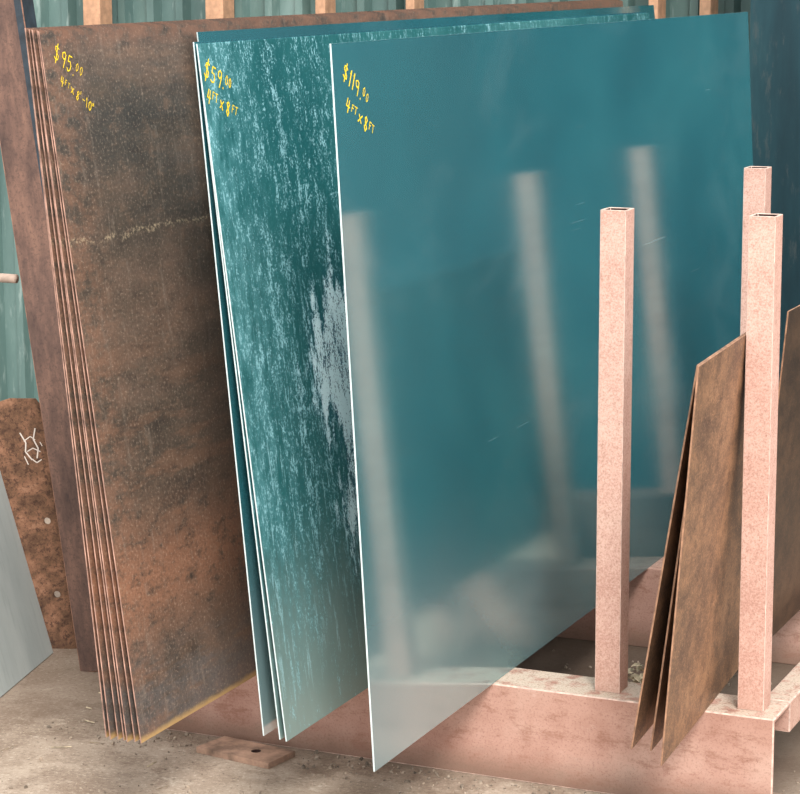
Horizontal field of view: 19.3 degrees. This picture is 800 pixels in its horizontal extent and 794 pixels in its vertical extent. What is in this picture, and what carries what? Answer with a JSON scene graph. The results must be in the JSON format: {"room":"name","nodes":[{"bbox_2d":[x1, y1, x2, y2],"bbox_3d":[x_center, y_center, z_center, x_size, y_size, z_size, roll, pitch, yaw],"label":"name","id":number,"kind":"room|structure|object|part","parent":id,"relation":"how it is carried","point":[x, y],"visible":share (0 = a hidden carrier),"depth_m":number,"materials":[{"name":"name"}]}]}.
{"room":"metal supply warehouse","nodes":[
{"label":"metal supply warehouse","id":0,"kind":"room"},
{"bbox_2d":[0,0,750,401],"bbox_3d":[1.155,-1.252,6.920,9.558,3.000,0.038,4,11,24],"label":"wall","id":1,"kind":"structure","parent":0,"point":[17,372],"depth_m":7.90,"materials":[{"name":"green metal"}]},
{"bbox_2d":[83,0,111,24],"bbox_3d":[-1.004,-1.379,7.789,0.065,2.950,0.080,4,11,24],"label":"trim","id":2,"kind":"structure","parent":1,"relation":"attached to","point":[95,12],"depth_m":7.78,"materials":[{"name":"brown wood"}]},
{"bbox_2d":[205,0,233,18],"bbox_3d":[-0.584,-1.346,7.605,0.065,2.950,0.080,4,11,24],"label":"trim","id":3,"kind":"structure","parent":1,"relation":"attached to","point":[215,9],"depth_m":7.59,"materials":[{"name":"brown wood"}]},
{"bbox_2d":[315,0,335,13],"bbox_3d":[-0.237,-1.319,7.452,0.035,2.950,0.080,4,11,24],"label":"trim","id":4,"kind":"structure","parent":1,"relation":"attached to","point":[321,6],"depth_m":7.44,"materials":[{"name":"brown wood"}]},
{"bbox_2d":[406,0,423,8],"bbox_3d":[0.046,-1.297,7.328,0.030,2.950,0.080,4,11,24],"label":"trim","id":5,"kind":"structure","parent":1,"relation":"attached to","point":[410,4],"depth_m":7.31,"materials":[{"name":"brown wood"}]},
{"bbox_2d":[649,0,665,18],"bbox_3d":[0.768,-1.241,7.010,0.030,2.950,0.080,4,11,24],"label":"trim","id":6,"kind":"structure","parent":1,"relation":"attached to","point":[659,5],"depth_m":7.00,"materials":[{"name":"brown wood"}]},
{"bbox_2d":[699,0,717,14],"bbox_3d":[0.914,-1.230,6.946,0.035,2.950,0.080,4,11,24],"label":"trim","id":7,"kind":"structure","parent":1,"relation":"attached to","point":[707,7],"depth_m":6.93,"materials":[{"name":"brown wood"}]},
{"bbox_2d":[0,518,799,793],"bbox_3d":[0.366,0.650,4.912,18.000,0.001,18.000,4,11,24],"label":"floor","id":8,"kind":"structure","parent":0,"point":[57,687],"depth_m":4.61,"materials":[{"name":"concrete"}]},
{"bbox_2d":[0,472,52,696],"bbox_3d":[-0.971,0.319,4.813,0.192,0.697,0.950,2,11,11],"label":"sheet","id":9,"kind":"object","parent":8,"relation":"on","point":[25,643],"visible":1,"depth_m":5.20,"materials":[{"name":"grey metal"}]},
{"bbox_2d":[0,398,76,648],"bbox_3d":[-0.863,0.300,5.326,0.269,0.599,0.037,0,11,4],"label":"plate","id":10,"kind":"object","parent":8,"relation":"on","point":[24,464],"visible":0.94,"depth_m":5.31,"materials":[{"name":"brown metal"}]},
{"bbox_2d":[0,0,97,671],"bbox_3d":[-1.265,-0.471,5.275,1.446,2.094,0.073,4,11,24],"label":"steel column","id":11,"kind":"structure","parent":8,"relation":"on","point":[18,135],"depth_m":5.07,"materials":[{"name":"brown metal"}]},
{"bbox_2d":[196,736,294,768],"bbox_3d":[-0.304,0.698,4.630,0.178,0.012,0.086,7,13,33],"label":"steel plate offcut","id":12,"kind":"object","parent":8,"relation":"on","point":[229,748],"visible":1,"depth_m":4.61,"materials":[{"name":"brown metal"}]},
{"bbox_2d":[0,649,798,793],"bbox_3d":[0.033,0.629,4.670,1.518,0.141,1.504,4,11,24],"label":"litter","id":13,"kind":"object","parent":8,"relation":"on","point":[636,678],"visible":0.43,"depth_m":4.58,"materials":[{"name":"grey gravel"}]},
{"bbox_2d":[167,166,799,793],"bbox_3d":[0.477,0.027,5.271,1.265,1.092,1.869,4,11,24],"label":"storage rack","id":14,"kind":"object","parent":8,"relation":"on","point":[533,726],"visible":0.3,"depth_m":4.37,"materials":[{"name":"wood"}]},
{"bbox_2d":[25,0,589,736],"bbox_3d":[0.044,-0.268,5.442,0.123,1.239,3.050,4,11,24],"label":"metal sheet","id":15,"kind":"object","parent":14,"relation":"on","point":[68,403],"visible":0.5,"depth_m":4.12,"materials":[{"name":"brown metal"}]},
{"bbox_2d":[25,0,598,739],"bbox_3d":[0.050,-0.265,5.432,0.131,1.238,3.050,4,11,24],"label":"metal sheet","id":16,"kind":"object","parent":14,"relation":"on","point":[86,517],"visible":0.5,"depth_m":4.09,"materials":[{"name":"brown metal"}]},
{"bbox_2d":[28,0,604,739],"bbox_3d":[0.060,-0.265,5.432,0.140,1.238,3.050,4,11,24],"label":"metal sheet","id":17,"kind":"object","parent":14,"relation":"on","point":[75,386],"visible":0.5,"depth_m":4.08,"materials":[{"name":"brown metal"}]},
{"bbox_2d":[31,0,610,739],"bbox_3d":[0.068,-0.264,5.430,0.146,1.237,3.050,4,11,24],"label":"metal sheet","id":18,"kind":"object","parent":14,"relation":"on","point":[97,531],"visible":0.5,"depth_m":4.10,"materials":[{"name":"brown metal"}]},
{"bbox_2d":[32,0,618,741],"bbox_3d":[0.072,-0.262,5.422,0.151,1.236,3.050,4,11,24],"label":"metal sheet","id":19,"kind":"object","parent":14,"relation":"on","point":[92,461],"visible":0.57,"depth_m":4.07,"materials":[{"name":"brown metal"}]},
{"bbox_2d":[37,0,620,741],"bbox_3d":[0.082,-0.263,5.425,0.158,1.236,3.050,4,11,24],"label":"metal sheet","id":20,"kind":"object","parent":14,"relation":"on","point":[102,494],"visible":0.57,"depth_m":4.09,"materials":[{"name":"brown metal"}]},
{"bbox_2d":[38,1,622,742],"bbox_3d":[0.089,-0.261,5.418,0.167,1.234,3.050,4,11,24],"label":"metal sheet","id":21,"kind":"object","parent":14,"relation":"on","point":[123,102],"visible":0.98,"depth_m":4.25,"materials":[{"name":"brown metal"}]},
{"bbox_2d":[193,12,645,735],"bbox_3d":[0.202,-0.206,5.174,0.116,1.215,2.440,4,11,24],"label":"metal sheet","id":22,"kind":"object","parent":14,"relation":"on","point":[263,668],"visible":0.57,"depth_m":4.12,"materials":[{"name":"metal"}]},
{"bbox_2d":[196,13,647,739],"bbox_3d":[0.220,-0.202,5.159,0.142,1.212,2.440,4,11,24],"label":"metal sheet","id":23,"kind":"object","parent":14,"relation":"on","point":[258,546],"visible":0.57,"depth_m":4.11,"materials":[{"name":"metal"}]},
{"bbox_2d":[196,13,649,741],"bbox_3d":[0.226,-0.200,5.151,0.154,1.211,2.440,4,11,24],"label":"metal sheet","id":24,"kind":"object","parent":14,"relation":"on","point":[268,104],"visible":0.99,"depth_m":4.24,"materials":[{"name":"metal"}]},
{"bbox_2d":[196,5,654,41],"bbox_3d":[0.251,-0.311,5.726,0.152,1.219,2.750,4,11,24],"label":"metal sheet","id":25,"kind":"object","parent":14,"relation":"on","point":[377,25],"visible":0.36,"depth_m":5.26,"materials":[{"name":"metal"}]},
{"bbox_2d":[330,12,752,771],"bbox_3d":[0.419,-0.172,4.979,0.073,1.218,2.440,4,11,24],"label":"metal sheet","id":26,"kind":"object","parent":14,"relation":"on","point":[476,172],"visible":0.99,"depth_m":4.52,"materials":[{"name":"metal"}]},
{"bbox_3d":[0.396,0.104,4.348,0.049,0.906,0.049,4,11,24],"label":"post","id":27,"kind":"part","parent":14,"relation":"part of","materials":[{"name":"wood"}]},
{"bbox_2d":[650,503,684,750],"bbox_3d":[0.574,0.229,4.268,0.085,0.686,0.580,4,11,20],"label":"metal sheet","id":28,"kind":"object","parent":14,"relation":"on","point":[658,726],"visible":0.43,"depth_m":4.06,"materials":[{"name":"brown metal"}]},
{"bbox_2d":[631,332,745,748],"bbox_3d":[0.543,0.234,4.253,0.107,0.683,0.530,4,11,20],"label":"metal sheet","id":29,"kind":"object","parent":14,"relation":"on","point":[645,715],"visible":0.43,"depth_m":4.07,"materials":[{"name":"brown metal"}]},
{"bbox_2d":[660,334,745,765],"bbox_3d":[0.578,0.234,4.222,0.054,0.692,0.630,4,11,20],"label":"metal sheet","id":30,"kind":"object","parent":14,"relation":"on","point":[704,657],"visible":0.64,"depth_m":4.12,"materials":[{"name":"brown metal"}]},
{"bbox_3d":[0.779,-0.054,5.190,0.049,0.906,0.049,4,11,24],"label":"post","id":31,"kind":"part","parent":14,"relation":"part of","materials":[{"name":"pink metal"}]},
{"bbox_3d":[0.648,0.123,4.237,0.049,0.906,0.049,4,11,24],"label":"post","id":32,"kind":"part","parent":14,"relation":"part of","materials":[{"name":"wood"}]},
{"bbox_3d":[1.033,0.453,5.098,0.050,0.060,1.639,4,11,24],"label":"rail","id":33,"kind":"part","parent":14,"relation":"part of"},
{"bbox_2d":[772,305,799,636],"bbox_3d":[0.945,0.079,5.054,0.063,0.692,1.150,4,11,24],"label":"metal sheet","id":34,"kind":"object","parent":14,"relation":"on","point":[786,584],"visible":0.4,"depth_m":4.68,"materials":[{"name":"brown metal"}]},
{"bbox_2d":[749,0,799,379],"bbox_3d":[2.284,-0.721,5.955,2.870,2.300,0.044,4,11,24],"label":"wall","id":35,"kind":"structure","parent":8,"relation":"on","point":[774,55],"depth_m":6.49,"materials":[{"name":"metal"}]}
]}

